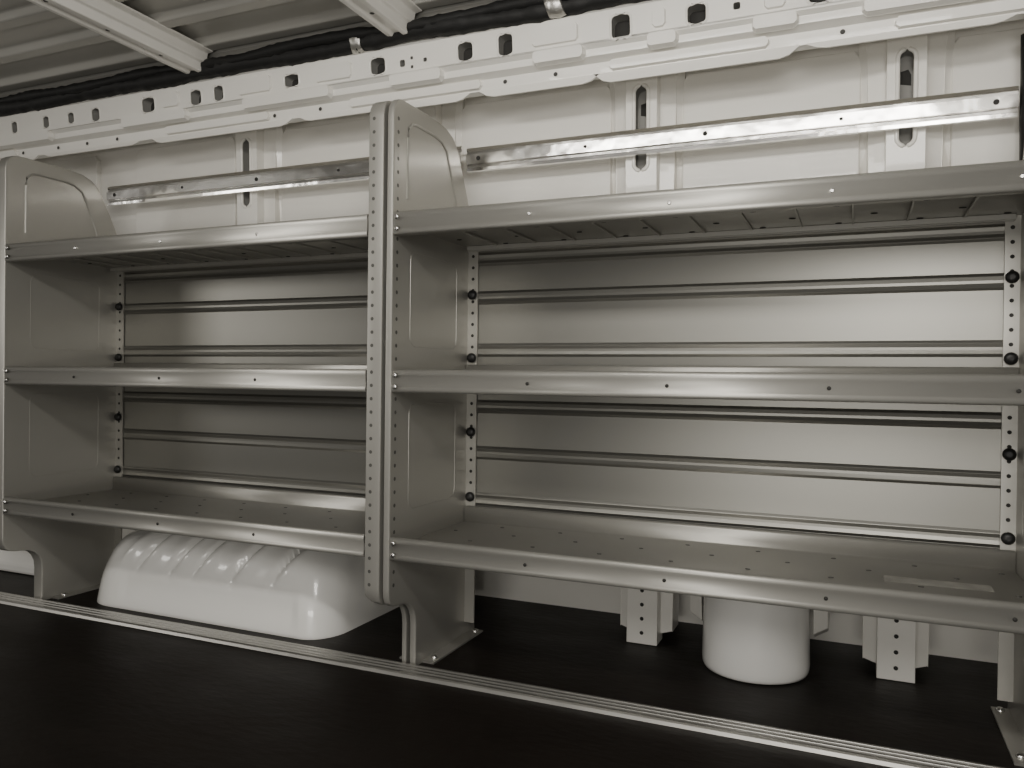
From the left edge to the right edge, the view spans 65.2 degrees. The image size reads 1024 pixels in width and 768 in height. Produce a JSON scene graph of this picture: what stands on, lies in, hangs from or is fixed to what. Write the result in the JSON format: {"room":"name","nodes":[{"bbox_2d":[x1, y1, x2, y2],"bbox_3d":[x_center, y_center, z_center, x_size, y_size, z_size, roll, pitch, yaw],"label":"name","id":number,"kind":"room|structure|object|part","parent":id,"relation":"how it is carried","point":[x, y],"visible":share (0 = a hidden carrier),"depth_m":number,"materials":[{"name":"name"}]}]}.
{"room":"vehicle interior","nodes":[
{"label":"vehicle interior","id":0,"kind":"room"},
{"bbox_2d":[0,0,496,97],"bbox_3d":[-0.738,-0.785,1.040,4.200,0.060,2.530,1,0,23],"label":"ceiling","id":1,"kind":"structure","parent":0,"point":[40,48],"depth_m":1.79,"materials":[{"name":"paint"}]},
{"bbox_2d":[27,0,212,73],"bbox_3d":[-1.159,-0.761,0.961,0.112,0.048,2.052,1,0,23],"label":"rib","id":2,"kind":"object","parent":1,"relation":"attached to","point":[114,20],"visible":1,"depth_m":1.71,"materials":[{"name":"white paint"}]},
{"bbox_2d":[339,0,421,35],"bbox_3d":[-0.643,-0.753,0.739,0.112,0.048,2.052,1,0,23],"label":"rib","id":3,"kind":"object","parent":1,"relation":"attached to","point":[389,17],"visible":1,"depth_m":1.61,"materials":[{"name":"white paint"}]},
{"bbox_2d":[0,0,1023,159],"bbox_3d":[-0.408,-0.668,1.811,4.200,0.144,0.083,1,0,23],"label":"rail","id":4,"kind":"object","parent":1,"relation":"attached to","point":[649,38],"visible":1,"depth_m":1.62,"materials":[{"name":"white metal"}]},
{"bbox_2d":[0,0,646,116],"bbox_3d":[-0.200,-0.739,1.676,3.289,0.053,0.057,1,0,23],"label":"harness","id":5,"kind":"object","parent":4,"relation":"attached to","point":[499,13],"visible":0.91,"depth_m":1.76,"materials":[{"name":"black"}]},
{"bbox_2d":[234,125,285,224],"bbox_3d":[-0.651,-0.098,2.114,0.162,1.270,0.170,1,0,23],"label":"wall pillar","id":6,"kind":"structure","parent":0,"point":[262,148],"depth_m":2.05,"materials":[{"name":"white metal"}]},
{"bbox_2d":[106,146,463,205],"bbox_3d":[-0.611,-0.510,1.990,1.090,0.052,0.015,1,0,23],"label":"mounting rail","id":7,"kind":"object","parent":6,"relation":"attached to","point":[356,169],"visible":0.87,"depth_m":2.01,"materials":[{"name":"metal"}]},
{"bbox_2d":[417,98,465,146],"bbox_3d":[-0.178,-0.090,1.910,0.162,1.270,0.170,1,0,23],"label":"wall pillar","id":8,"kind":"structure","parent":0,"point":[449,115],"depth_m":1.84,"materials":[{"name":"white metal"}]},
{"bbox_2d":[0,570,1023,767],"bbox_3d":[-0.751,0.560,1.059,4.200,0.030,2.550,1,0,23],"label":"floor","id":9,"kind":"structure","parent":0,"point":[75,692],"depth_m":1.40,"materials":[{"name":"black rubber"}]},
{"bbox_2d":[0,529,133,574],"bbox_3d":[-1.431,0.482,2.423,0.670,0.088,0.320,1,0,23],"label":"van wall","id":10,"kind":"structure","parent":9,"relation":"on","point":[22,561],"depth_m":2.24,"materials":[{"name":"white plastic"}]},
{"bbox_2d":[0,101,409,662],"bbox_3d":[-0.657,0.003,1.837,1.067,1.076,0.368,1,0,23],"label":"shelving unit","id":11,"kind":"object","parent":9,"relation":"on","point":[226,383],"visible":0.83,"depth_m":1.93,"materials":[{"name":"silver metal"}]},
{"bbox_3d":[-1.120,-0.004,2.039,0.057,1.076,0.362,1,0,23],"label":"panel","id":12,"kind":"part","parent":11,"relation":"part of","materials":[{"name":"silver metal"}]},
{"bbox_3d":[-0.673,0.285,1.817,0.999,0.057,0.308,1,0,23],"label":"shelf","id":13,"kind":"part","parent":11,"relation":"part of","materials":[{"name":"silver metal"}]},
{"bbox_3d":[-0.669,-0.021,1.815,0.999,0.057,0.308,1,0,23],"label":"shelf","id":14,"kind":"part","parent":11,"relation":"part of","materials":[{"name":"silver metal"}]},
{"bbox_3d":[-0.665,-0.308,1.813,0.999,0.057,0.308,1,0,23],"label":"shelf","id":15,"kind":"part","parent":11,"relation":"part of","materials":[{"name":"silver metal"}]},
{"bbox_3d":[-0.593,0.138,1.959,1.026,0.295,0.004,1,0,23],"label":"panel","id":16,"kind":"part","parent":11,"relation":"part of","materials":[{"name":"silver metal"}]},
{"bbox_3d":[-0.590,-0.158,1.957,1.026,0.278,0.004,1,0,23],"label":"panel","id":17,"kind":"part","parent":11,"relation":"part of","materials":[{"name":"silver metal"}]},
{"bbox_3d":[-0.182,0.010,1.636,0.035,1.076,0.362,1,0,23],"label":"panel","id":18,"kind":"part","parent":11,"relation":"part of","materials":[{"name":"silver metal"}]},
{"bbox_2d":[97,530,398,639],"bbox_3d":[-0.641,0.436,2.029,0.732,0.206,0.449,1,0,23],"label":"housing","id":19,"kind":"object","parent":9,"relation":"on","point":[279,591],"visible":0.72,"depth_m":1.80,"materials":[{"name":"white plastic"}]},
{"bbox_2d":[0,592,1003,767],"bbox_3d":[-0.496,0.540,1.651,3.800,0.008,0.055,1,0,23],"label":"floor track","id":20,"kind":"object","parent":9,"relation":"on","point":[813,743],"visible":1,"depth_m":1.41,"materials":[{"name":"metal"}]},
{"bbox_2d":[383,99,1023,766],"bbox_3d":[0.334,0.018,1.411,1.082,1.076,0.368,1,0,23],"label":"shelving unit","id":21,"kind":"object","parent":9,"relation":"on","point":[804,393],"visible":1,"depth_m":1.46,"materials":[{"name":"silver metal"}]},
{"bbox_3d":[-0.143,0.011,1.619,0.040,1.076,0.362,1,0,23],"label":"panel","id":22,"kind":"part","parent":21,"relation":"part of","materials":[{"name":"silver metal"}]},
{"bbox_3d":[0.308,0.300,1.395,1.024,0.057,0.308,1,0,23],"label":"shelf","id":23,"kind":"part","parent":21,"relation":"part of","materials":[{"name":"silver metal"}]},
{"bbox_3d":[0.312,-0.006,1.393,1.024,0.057,0.308,1,0,23],"label":"shelf","id":24,"kind":"part","parent":21,"relation":"part of","materials":[{"name":"silver metal"}]},
{"bbox_3d":[0.315,-0.293,1.391,1.024,0.057,0.308,1,0,23],"label":"shelf","id":25,"kind":"part","parent":21,"relation":"part of","materials":[{"name":"silver metal"}]},
{"bbox_3d":[0.374,0.153,1.543,1.021,0.295,0.004,1,0,23],"label":"panel","id":26,"kind":"part","parent":21,"relation":"part of","materials":[{"name":"silver metal"}]},
{"bbox_3d":[0.377,-0.144,1.541,1.021,0.278,0.004,1,0,23],"label":"panel","id":27,"kind":"part","parent":21,"relation":"part of","materials":[{"name":"silver metal"}]},
{"bbox_3d":[0.801,0.025,1.213,0.069,1.076,0.362,1,0,23],"label":"panel","id":28,"kind":"part","parent":21,"relation":"part of","materials":[{"name":"silver metal"}]},
{"bbox_2d":[690,595,829,684],"bbox_3d":[0.489,0.435,1.595,0.264,0.240,0.266,1,0,23],"label":"canister","id":29,"kind":"object","parent":9,"relation":"on","point":[756,643],"visible":0.48,"depth_m":1.49,"materials":[{"name":"white plastic"}]},
{"bbox_2d":[35,19,1023,234],"bbox_3d":[-0.300,-0.262,2.076,4.200,1.009,0.282,1,0,23],"label":"wall","id":30,"kind":"structure","parent":0,"point":[984,57],"depth_m":1.73,"materials":[{"name":"white metal"}]},
{"bbox_2d":[475,570,997,662],"bbox_3d":[-0.279,0.394,2.151,4.200,0.299,0.130,1,0,23],"label":"wall panel","id":31,"kind":"object","parent":30,"relation":"attached to","point":[948,641],"depth_m":1.86,"materials":[{"name":"white paint"}]},
{"bbox_2d":[1019,33,1023,159],"bbox_3d":[0.871,-0.463,1.346,0.031,0.252,0.040,1,0,23],"label":"seal","id":32,"kind":"object","parent":30,"relation":"attached to","point":[1021,112],"visible":0.86,"depth_m":1.35,"materials":[{"name":"black plastic"}]},
{"bbox_2d":[610,72,685,645],"bbox_3d":[0.289,-0.083,1.709,0.162,1.270,0.170,1,0,23],"label":"wall pillar","id":33,"kind":"structure","parent":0,"point":[657,101],"depth_m":1.66,"materials":[{"name":"white metal"}]},
{"bbox_2d":[859,30,954,682],"bbox_3d":[0.736,-0.076,1.517,0.162,1.270,0.170,1,0,23],"label":"wall pillar","id":34,"kind":"structure","parent":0,"point":[918,65],"depth_m":1.47,"materials":[{"name":"white metal"}]},
{"bbox_2d":[466,86,1018,172],"bbox_3d":[0.380,-0.488,1.564,1.043,0.052,0.015,1,0,23],"label":"mounting rail","id":35,"kind":"object","parent":34,"relation":"attached to","point":[996,103],"visible":1,"depth_m":1.52,"materials":[{"name":"metal"}]}
]}

